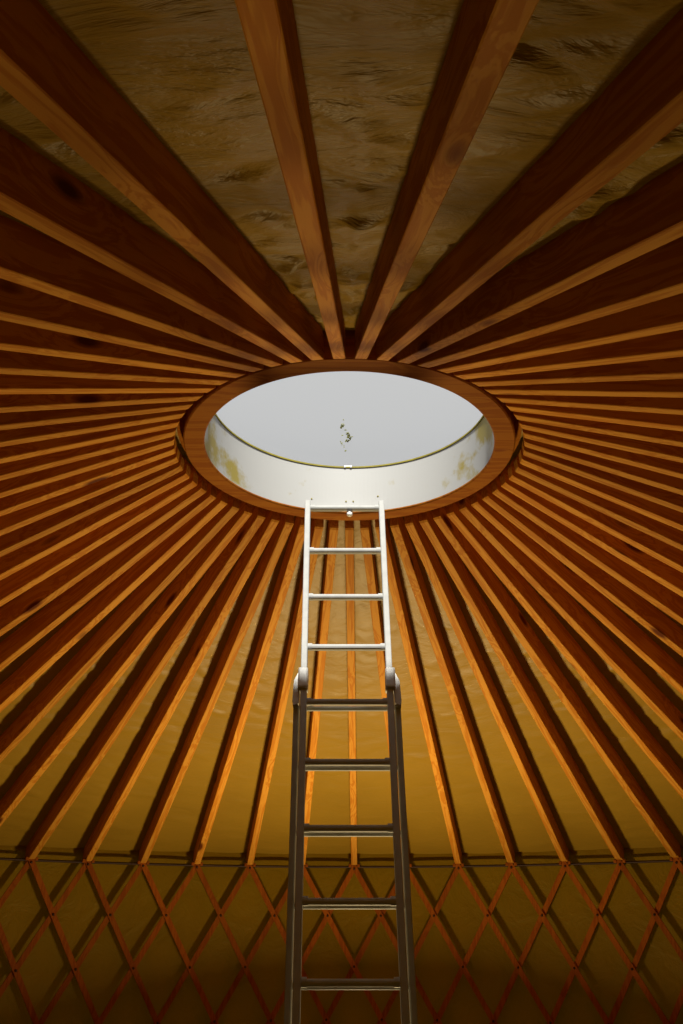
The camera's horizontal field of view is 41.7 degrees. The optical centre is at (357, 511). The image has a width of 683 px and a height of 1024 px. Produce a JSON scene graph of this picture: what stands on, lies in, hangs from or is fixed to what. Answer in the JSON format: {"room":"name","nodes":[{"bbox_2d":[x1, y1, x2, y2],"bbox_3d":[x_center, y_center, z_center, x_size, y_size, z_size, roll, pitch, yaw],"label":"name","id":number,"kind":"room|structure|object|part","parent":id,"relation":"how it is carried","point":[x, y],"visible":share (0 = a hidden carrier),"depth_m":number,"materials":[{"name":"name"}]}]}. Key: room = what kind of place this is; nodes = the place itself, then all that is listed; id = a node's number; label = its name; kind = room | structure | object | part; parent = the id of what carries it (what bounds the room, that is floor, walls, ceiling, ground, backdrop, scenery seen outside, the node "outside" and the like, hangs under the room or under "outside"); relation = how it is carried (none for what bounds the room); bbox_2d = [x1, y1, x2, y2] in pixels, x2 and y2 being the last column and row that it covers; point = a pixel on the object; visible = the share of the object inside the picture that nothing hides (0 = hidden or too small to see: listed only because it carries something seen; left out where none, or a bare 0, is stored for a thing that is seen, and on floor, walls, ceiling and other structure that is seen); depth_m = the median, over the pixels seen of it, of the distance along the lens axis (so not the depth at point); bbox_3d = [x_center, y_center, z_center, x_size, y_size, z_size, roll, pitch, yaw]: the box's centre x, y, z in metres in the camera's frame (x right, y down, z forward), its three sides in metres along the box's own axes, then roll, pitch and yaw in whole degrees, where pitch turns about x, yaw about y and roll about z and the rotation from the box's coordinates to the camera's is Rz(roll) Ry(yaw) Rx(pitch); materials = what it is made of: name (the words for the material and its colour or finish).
{"room":"traditional dwelling","nodes":[
{"label":"traditional dwelling","id":0,"kind":"room"},
{"bbox_2d":[0,0,682,853],"bbox_3d":[0.016,0.320,3.852,8.200,1.608,8.200,9,-26,-18],"label":"ceiling","id":1,"kind":"structure","parent":0,"point":[372,68],"depth_m":4.97,"materials":[{"name":"fabric"}]},
{"bbox_2d":[177,330,521,520],"bbox_3d":[-0.036,-0.398,4.188,1.577,0.280,1.577,0,-25,0],"label":"ring","id":2,"kind":"object","parent":1,"relation":"attached to","point":[447,475],"visible":0.73,"depth_m":4.49,"materials":[{"name":"brown wood"}]},
{"bbox_3d":[-0.036,-0.657,4.309,1.520,0.308,1.520,0,-25,0],"label":"dome","id":3,"kind":"object","parent":2,"relation":"on","visible":0},
{"bbox_2d":[340,419,352,451],"bbox_3d":[-0.059,-0.415,4.868,0.073,0.109,0.167,0,-25,0],"label":"leaf litter","id":4,"kind":"object","parent":3,"relation":"in","point":[342,425],"visible":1,"depth_m":4.88,"materials":[{"name":"brown plant"}]},
{"bbox_2d":[0,845,682,1023],"bbox_3d":[0.016,2.009,3.065,8.134,2.293,8.135,0,-25,0],"label":"wall","id":5,"kind":"structure","parent":0,"point":[23,913],"depth_m":6.71,"materials":[{"name":"fabric"}]},
{"bbox_3d":[0.014,3.052,2.577,8.600,0.050,8.600,0,-25,0],"label":"floor","id":6,"kind":"structure","parent":0,"visible":0},
{"bbox_2d":[0,855,682,1023],"bbox_3d":[0.012,2.116,3.160,8.163,2.159,7.904,0,-25,0],"label":"framework","id":7,"kind":"structure","parent":6,"relation":"on","point":[677,864],"depth_m":6.61,"materials":[{"name":"brown wood"}]},
{"bbox_2d":[0,857,682,867],"bbox_3d":[0.013,1.114,3.483,8.025,0.029,8.024,0,-25,0],"label":"cable","id":8,"kind":"object","parent":7,"relation":"attached to","point":[93,861],"visible":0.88,"depth_m":6.86,"materials":[{"name":"metal"}]},
{"bbox_2d":[0,432,175,497],"bbox_3d":[-2.420,0.205,3.394,3.278,1.634,0.047,5,-25,-10],"label":"rafter","id":9,"kind":"object","parent":8,"relation":"on","point":[10,486],"visible":0.5,"depth_m":3.82,"materials":[{"name":"brown wood"}]},
{"bbox_2d":[0,427,175,480],"bbox_3d":[-2.359,0.101,3.172,3.279,1.634,0.047,7,-26,-15],"label":"rafter","id":10,"kind":"object","parent":8,"relation":"on","point":[16,468],"visible":0.44,"depth_m":3.71,"materials":[{"name":"brown wood"}]},
{"bbox_2d":[0,439,176,515],"bbox_3d":[-2.455,0.311,3.621,3.278,1.634,0.047,2,-25,-5],"label":"rafter","id":11,"kind":"object","parent":8,"relation":"on","point":[17,501],"visible":0.56,"depth_m":3.93,"materials":[{"name":"brown wood"}]},
{"bbox_2d":[0,446,179,535],"bbox_3d":[-2.464,0.418,3.850,3.278,1.635,0.047,0,-25,1],"label":"rafter","id":12,"kind":"object","parent":8,"relation":"on","point":[12,521],"visible":0.56,"depth_m":4.04,"materials":[{"name":"brown wood"}]},
{"bbox_2d":[0,419,179,463],"bbox_3d":[-2.273,0.000,2.957,3.279,1.633,0.047,10,-27,-21],"label":"rafter","id":13,"kind":"object","parent":8,"relation":"on","point":[10,453],"visible":0.44,"depth_m":3.60,"materials":[{"name":"brown wood"}]},
{"bbox_2d":[0,449,184,556],"bbox_3d":[-2.447,0.525,4.078,3.278,1.634,0.047,-3,-25,6],"label":"rafter","id":14,"kind":"object","parent":8,"relation":"on","point":[11,541],"visible":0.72,"depth_m":4.15,"materials":[{"name":"brown wood"}]},
{"bbox_2d":[0,410,185,446],"bbox_3d":[-2.163,-0.096,2.752,3.279,1.632,0.047,13,-28,-26],"label":"rafter","id":15,"kind":"object","parent":8,"relation":"on","point":[8,437],"visible":0.44,"depth_m":3.49,"materials":[{"name":"brown wood"}]},
{"bbox_2d":[0,455,190,579],"bbox_3d":[-2.404,0.630,4.304,3.278,1.634,0.047,-6,-26,12],"label":"rafter","id":16,"kind":"object","parent":8,"relation":"on","point":[14,561],"visible":0.72,"depth_m":4.27,"materials":[{"name":"brown wood"}]},
{"bbox_2d":[0,401,193,429],"bbox_3d":[-2.030,-0.187,2.558,3.280,1.631,0.048,17,-30,-31],"label":"rafter","id":17,"kind":"object","parent":8,"relation":"on","point":[9,420],"visible":0.44,"depth_m":3.38,"materials":[{"name":"brown wood"}]},
{"bbox_2d":[0,463,198,606],"bbox_3d":[-2.335,0.732,4.524,3.279,1.634,0.047,-8,-26,17],"label":"rafter","id":18,"kind":"object","parent":8,"relation":"on","point":[22,580],"visible":0.67,"depth_m":4.40,"materials":[{"name":"brown wood"}]},
{"bbox_2d":[0,393,203,412],"bbox_3d":[-1.875,-0.272,2.377,3.280,1.630,0.048,20,-32,-36],"label":"rafter","id":19,"kind":"object","parent":8,"relation":"on","point":[8,402],"visible":0.44,"depth_m":3.25,"materials":[{"name":"brown wood"}]},
{"bbox_2d":[0,471,206,635],"bbox_3d":[-2.241,0.831,4.737,3.279,1.633,0.047,-11,-27,22],"label":"rafter","id":20,"kind":"object","parent":8,"relation":"on","point":[27,603],"visible":0.61,"depth_m":4.54,"materials":[{"name":"brown wood"}]},
{"bbox_2d":[0,374,215,393],"bbox_3d":[-1.701,-0.350,2.212,0.048,1.629,3.281,-22,-33,38],"label":"rafter","id":21,"kind":"object","parent":8,"relation":"on","point":[9,383],"visible":0.44,"depth_m":3.12,"materials":[{"name":"brown wood"}]},
{"bbox_2d":[0,480,216,670],"bbox_3d":[-2.124,0.925,4.940,3.279,1.632,0.047,-14,-29,28],"label":"rafter","id":22,"kind":"object","parent":8,"relation":"on","point":[73,598],"visible":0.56,"depth_m":4.69,"materials":[{"name":"brown wood"}]},
{"bbox_2d":[0,488,227,711],"bbox_3d":[-1.984,1.014,5.130,3.280,1.631,0.048,-18,-30,33],"label":"rafter","id":23,"kind":"object","parent":8,"relation":"on","point":[106,600],"visible":0.73,"depth_m":4.85,"materials":[{"name":"brown wood"}]},
{"bbox_2d":[0,350,229,384],"bbox_3d":[-1.509,-0.420,2.065,0.048,1.627,3.282,-18,-30,33],"label":"rafter","id":24,"kind":"object","parent":8,"relation":"on","point":[11,362],"visible":0.44,"depth_m":2.96,"materials":[{"name":"brown wood"}]},
{"bbox_2d":[0,494,239,762],"bbox_3d":[-1.823,1.095,5.307,3.281,1.630,0.048,-21,-32,38],"label":"rafter","id":25,"kind":"object","parent":8,"relation":"on","point":[145,594],"visible":0.77,"depth_m":5.03,"materials":[{"name":"brown wood"}]},
{"bbox_2d":[0,320,245,377],"bbox_3d":[-1.302,-0.481,1.936,0.048,1.625,3.283,-14,-29,28],"label":"rafter","id":26,"kind":"object","parent":8,"relation":"on","point":[15,337],"visible":0.44,"depth_m":2.77,"materials":[{"name":"brown wood"}]},
{"bbox_2d":[0,500,252,825],"bbox_3d":[-1.644,1.169,5.467,0.048,1.628,3.281,20,-32,-37],"label":"rafter","id":27,"kind":"object","parent":8,"relation":"on","point":[190,575],"visible":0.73,"depth_m":5.23,"materials":[{"name":"brown wood"}]},
{"bbox_2d":[0,278,263,371],"bbox_3d":[-1.081,-0.532,1.828,0.048,1.624,3.284,-11,-27,23],"label":"rafter","id":28,"kind":"object","parent":8,"relation":"on","point":[20,304],"visible":0.44,"depth_m":2.56,"materials":[{"name":"brown wood"}]},
{"bbox_2d":[0,215,282,366],"bbox_3d":[-0.849,-0.574,1.741,0.048,1.622,3.284,-8,-26,17],"label":"rafter","id":29,"kind":"object","parent":8,"relation":"on","point":[31,258],"visible":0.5,"depth_m":2.27,"materials":[{"name":"brown wood"}]},
{"bbox_2d":[25,505,265,862],"bbox_3d":[-1.447,1.235,5.609,0.048,1.627,3.282,17,-30,-32],"label":"rafter","id":30,"kind":"object","parent":8,"relation":"on","point":[213,578],"visible":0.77,"depth_m":5.39,"materials":[{"name":"brown wood"}]},
{"bbox_2d":[0,127,302,362],"bbox_3d":[-0.608,-0.606,1.676,0.048,1.620,3.285,-6,-26,12],"label":"rafter","id":31,"kind":"object","parent":8,"relation":"on","point":[34,190],"visible":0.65,"depth_m":1.95,"materials":[{"name":"brown wood"}]},
{"bbox_2d":[0,0,323,359],"bbox_3d":[-0.388,-0.625,1.637,0.047,1.618,3.286,-4,-25,8],"label":"rafter","id":32,"kind":"object","parent":8,"relation":"on","point":[42,67],"visible":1,"depth_m":1.50,"materials":[{"name":"brown wood"}]},
{"bbox_2d":[82,509,279,864],"bbox_3d":[-1.235,1.292,5.733,0.048,1.625,3.283,13,-28,-26],"label":"rafter","id":33,"kind":"object","parent":8,"relation":"on","point":[255,547],"visible":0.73,"depth_m":5.47,"materials":[{"name":"brown wood"}]},
{"bbox_2d":[138,513,293,865],"bbox_3d":[-1.010,1.339,5.835,0.048,1.623,3.284,10,-27,-21],"label":"rafter","id":34,"kind":"object","parent":8,"relation":"on","point":[279,537],"visible":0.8,"depth_m":5.53,"materials":[{"name":"brown wood"}]},
{"bbox_2d":[193,516,304,863],"bbox_3d":[-0.775,1.375,5.916,0.048,1.621,3.285,8,-26,-16],"label":"rafter","id":35,"kind":"object","parent":8,"relation":"on","point":[296,540],"visible":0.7,"depth_m":5.59,"materials":[{"name":"brown wood"}]},
{"bbox_2d":[246,518,323,864],"bbox_3d":[-0.532,1.402,5.975,0.048,1.619,3.286,5,-25,-10],"label":"rafter","id":36,"kind":"object","parent":8,"relation":"on","point":[316,529],"visible":0.8,"depth_m":5.74,"materials":[{"name":"brown wood"}]},
{"bbox_2d":[235,0,344,358],"bbox_3d":[-0.104,-0.636,1.615,0.048,1.616,3.287,-1,-25,1],"label":"rafter","id":37,"kind":"object","parent":8,"relation":"on","point":[269,28],"visible":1,"depth_m":1.39,"materials":[{"name":"brown wood"}]},
{"bbox_2d":[304,520,338,864],"bbox_3d":[-0.284,1.417,6.011,0.048,1.617,3.286,2,-25,-5],"label":"rafter","id":38,"kind":"object","parent":8,"relation":"on","point":[333,525],"visible":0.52,"depth_m":5.52,"materials":[{"name":"brown wood"}]},
{"bbox_2d":[345,521,356,864],"bbox_3d":[-0.034,1.422,6.023,0.048,1.615,3.287,0,-25,0],"label":"rafter","id":39,"kind":"object","parent":8,"relation":"on","point":[349,525],"visible":0.82,"depth_m":5.58,"materials":[{"name":"brown wood"}]},
{"bbox_2d":[360,520,408,852],"bbox_3d":[0.216,1.415,6.012,0.048,1.613,3.288,-3,-25,6],"label":"rafter","id":40,"kind":"object","parent":8,"relation":"on","point":[365,525],"visible":0.34,"depth_m":5.22,"materials":[{"name":"brown wood"}]},
{"bbox_2d":[375,519,461,864],"bbox_3d":[0.463,1.398,5.978,0.048,1.611,3.289,-5,-26,11],"label":"rafter","id":41,"kind":"object","parent":8,"relation":"on","point":[394,582],"visible":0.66,"depth_m":5.69,"materials":[{"name":"brown wood"}]},
{"bbox_2d":[354,0,538,358],"bbox_3d":[0.139,-0.635,1.620,0.048,1.614,3.288,2,-25,-4],"label":"rafter","id":42,"kind":"object","parent":8,"relation":"on","point":[487,34],"visible":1,"depth_m":1.42,"materials":[{"name":"brown wood"}]},
{"bbox_2d":[390,517,514,863],"bbox_3d":[0.705,1.371,5.921,0.048,1.610,3.290,-8,-26,16],"label":"rafter","id":43,"kind":"object","parent":8,"relation":"on","point":[397,525],"visible":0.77,"depth_m":5.59,"materials":[{"name":"brown wood"}]},
{"bbox_2d":[404,514,568,861],"bbox_3d":[0.939,1.333,5.842,0.048,1.608,3.291,-11,-27,22],"label":"rafter","id":44,"kind":"object","parent":8,"relation":"on","point":[423,545],"visible":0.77,"depth_m":5.54,"materials":[{"name":"brown wood"}]},
{"bbox_2d":[419,510,623,860],"bbox_3d":[1.162,1.285,5.742,0.048,1.606,3.292,-14,-28,27],"label":"rafter","id":45,"kind":"object","parent":8,"relation":"on","point":[450,558],"visible":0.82,"depth_m":5.48,"materials":[{"name":"brown wood"}]},
{"bbox_2d":[376,7,682,360],"bbox_3d":[0.387,-0.623,1.648,0.048,1.612,3.289,4,-25,-9],"label":"rafter","id":46,"kind":"object","parent":8,"relation":"on","point":[643,104],"visible":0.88,"depth_m":1.61,"materials":[{"name":"brown wood"}]},
{"bbox_2d":[397,161,682,363],"bbox_3d":[0.631,-0.601,1.699,0.048,1.610,3.290,7,-26,-15],"label":"rafter","id":47,"kind":"object","parent":8,"relation":"on","point":[645,220],"visible":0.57,"depth_m":2.10,"materials":[{"name":"brown wood"}]},
{"bbox_2d":[417,236,682,367],"bbox_3d":[0.867,-0.568,1.772,0.048,1.608,3.291,10,-27,-20],"label":"rafter","id":48,"kind":"object","parent":8,"relation":"on","point":[657,274],"visible":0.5,"depth_m":2.39,"materials":[{"name":"brown wood"}]},
{"bbox_2d":[432,506,680,858],"bbox_3d":[1.373,1.228,5.621,0.048,1.604,3.292,-17,-30,32],"label":"rafter","id":49,"kind":"object","parent":8,"relation":"on","point":[481,571],"visible":0.84,"depth_m":5.41,"materials":[{"name":"brown wood"}]},
{"bbox_2d":[436,293,682,372],"bbox_3d":[1.094,-0.524,1.866,0.048,1.606,3.291,13,-28,-25],"label":"rafter","id":50,"kind":"object","parent":8,"relation":"on","point":[665,315],"visible":0.5,"depth_m":2.65,"materials":[{"name":"brown wood"}]},
{"bbox_2d":[446,501,682,797],"bbox_3d":[1.569,1.162,5.482,0.048,1.603,3.293,-20,-32,37],"label":"rafter","id":51,"kind":"object","parent":8,"relation":"on","point":[512,579],"visible":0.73,"depth_m":5.20,"materials":[{"name":"brown wood"}]},
{"bbox_2d":[453,330,682,378],"bbox_3d":[1.309,-0.471,1.981,0.048,1.605,3.292,16,-29,-30],"label":"rafter","id":52,"kind":"object","parent":8,"relation":"on","point":[669,344],"visible":0.44,"depth_m":2.86,"materials":[{"name":"brown wood"}]},
{"bbox_2d":[458,496,682,740],"bbox_3d":[1.747,1.088,5.325,3.294,1.601,0.048,21,-32,-38],"label":"rafter","id":53,"kind":"object","parent":8,"relation":"on","point":[554,593],"visible":0.77,"depth_m":5.01,"materials":[{"name":"brown wood"}]},
{"bbox_2d":[469,357,682,386],"bbox_3d":[1.510,-0.410,2.116,0.048,1.603,3.293,19,-31,-35],"label":"rafter","id":54,"kind":"object","parent":8,"relation":"on","point":[667,368],"visible":0.44,"depth_m":3.03,"materials":[{"name":"brown wood"}]},
{"bbox_2d":[470,489,682,694],"bbox_3d":[1.908,1.007,5.153,3.294,1.600,0.048,18,-30,-33],"label":"rafter","id":55,"kind":"object","parent":8,"relation":"on","point":[594,601],"visible":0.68,"depth_m":4.85,"materials":[{"name":"brown wood"}]},
{"bbox_2d":[481,480,682,656],"bbox_3d":[2.047,0.919,4.967,3.295,1.599,0.047,14,-29,-28],"label":"rafter","id":56,"kind":"object","parent":8,"relation":"on","point":[629,601],"visible":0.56,"depth_m":4.69,"materials":[{"name":"brown wood"}]},
{"bbox_2d":[483,379,682,397],"bbox_3d":[1.694,-0.340,2.268,3.294,1.602,0.048,-23,-33,39],"label":"rafter","id":57,"kind":"object","parent":8,"relation":"on","point":[673,388],"visible":0.44,"depth_m":3.18,"materials":[{"name":"brown wood"}]},
{"bbox_2d":[491,472,682,624],"bbox_3d":[2.166,0.826,4.769,3.295,1.598,0.047,11,-27,-23],"label":"rafter","id":58,"kind":"object","parent":8,"relation":"on","point":[663,598],"visible":0.61,"depth_m":4.54,"materials":[{"name":"brown wood"}]},
{"bbox_2d":[495,394,682,414],"bbox_3d":[1.860,-0.262,2.436,3.294,1.600,0.048,-19,-31,35],"label":"rafter","id":59,"kind":"object","parent":8,"relation":"on","point":[663,405],"visible":0.44,"depth_m":3.31,"materials":[{"name":"brown wood"}]},
{"bbox_2d":[500,465,682,596],"bbox_3d":[2.261,0.729,4.561,3.296,1.597,0.047,8,-26,-18],"label":"rafter","id":60,"kind":"object","parent":8,"relation":"on","point":[664,574],"visible":0.67,"depth_m":4.41,"materials":[{"name":"brown wood"}]},
{"bbox_2d":[505,403,682,430],"bbox_3d":[2.006,-0.177,2.618,3.295,1.599,0.047,-15,-29,29],"label":"rafter","id":61,"kind":"object","parent":8,"relation":"on","point":[652,420],"visible":0.44,"depth_m":3.43,"materials":[{"name":"brown wood"}]},
{"bbox_2d":[508,457,682,572],"bbox_3d":[2.332,0.628,4.346,3.296,1.596,0.047,6,-26,-12],"label":"rafter","id":62,"kind":"object","parent":8,"relation":"on","point":[660,550],"visible":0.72,"depth_m":4.29,"materials":[{"name":"brown wood"}]},
{"bbox_2d":[513,411,682,446],"bbox_3d":[2.131,-0.087,2.813,3.295,1.598,0.047,-12,-28,24],"label":"rafter","id":63,"kind":"object","parent":8,"relation":"on","point":[656,435],"visible":0.44,"depth_m":3.54,"materials":[{"name":"brown wood"}]},
{"bbox_2d":[514,449,682,550],"bbox_3d":[2.378,0.524,4.125,3.296,1.596,0.047,3,-25,-7],"label":"rafter","id":64,"kind":"object","parent":8,"relation":"on","point":[670,535],"visible":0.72,"depth_m":4.18,"materials":[{"name":"brown wood"}]},
{"bbox_2d":[519,447,682,530],"bbox_3d":[2.400,0.420,3.901,3.296,1.596,0.047,1,-25,-2],"label":"rafter","id":65,"kind":"object","parent":8,"relation":"on","point":[671,517],"visible":0.61,"depth_m":4.07,"materials":[{"name":"brown wood"}]},
{"bbox_2d":[519,420,682,462],"bbox_3d":[2.234,0.009,3.019,3.296,1.597,0.047,-9,-27,19],"label":"rafter","id":66,"kind":"object","parent":8,"relation":"on","point":[668,452],"visible":0.44,"depth_m":3.65,"materials":[{"name":"brown wood"}]},
{"bbox_2d":[522,440,682,512],"bbox_3d":[2.396,0.315,3.675,3.296,1.596,0.047,-2,-25,3],"label":"rafter","id":67,"kind":"object","parent":8,"relation":"on","point":[663,497],"visible":0.56,"depth_m":3.96,"materials":[{"name":"brown wood"}]},
{"bbox_2d":[522,429,682,478],"bbox_3d":[2.312,0.108,3.232,3.296,1.597,0.047,-7,-26,14],"label":"rafter","id":68,"kind":"object","parent":8,"relation":"on","point":[668,467],"visible":0.44,"depth_m":3.75,"materials":[{"name":"brown wood"}]},
{"bbox_2d":[523,435,682,494],"bbox_3d":[2.366,0.210,3.452,3.296,1.596,0.047,-4,-25,9],"label":"rafter","id":69,"kind":"object","parent":8,"relation":"on","point":[659,480],"visible":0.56,"depth_m":3.86,"materials":[{"name":"brown wood"}]},
{"bbox_2d":[284,500,417,1023],"bbox_3d":[-0.018,1.417,3.506,0.543,3.698,1.031,0,-25,0],"label":"ladder","id":70,"kind":"object","parent":6,"relation":"on","point":[296,902],"visible":1,"depth_m":3.66,"materials":[{"name":"metal"}]},
{"bbox_3d":[-0.249,1.874,3.184,0.029,2.579,0.754,2,-25,-4],"label":"rail","id":71,"kind":"part","parent":70,"relation":"part of","materials":[{"name":"metal"}]},
{"bbox_3d":[-0.273,0.818,4.056,0.032,0.183,0.126,0,-25,0],"label":"cheek plate","id":72,"kind":"part","parent":70,"relation":"part of","materials":[{"name":"silver metal"}]},
{"bbox_3d":[-0.230,1.196,3.679,0.031,3.150,0.906,2,-25,-4],"label":"rail","id":73,"kind":"part","parent":70,"relation":"part of","materials":[{"name":"metal"}]},
{"bbox_3d":[0.155,1.196,3.679,0.031,3.150,0.906,2,-25,-4],"label":"rail","id":74,"kind":"part","parent":70,"relation":"part of","materials":[{"name":"metal"}]},
{"bbox_3d":[0.178,0.818,4.056,0.036,0.183,0.126,0,-25,0],"label":"cheek plate","id":75,"kind":"part","parent":70,"relation":"part of","materials":[{"name":"silver metal"}]},
{"bbox_3d":[0.204,1.874,3.184,0.029,2.579,0.754,2,-25,-4],"label":"rail","id":76,"kind":"part","parent":70,"relation":"part of","materials":[{"name":"metal"}]}
]}

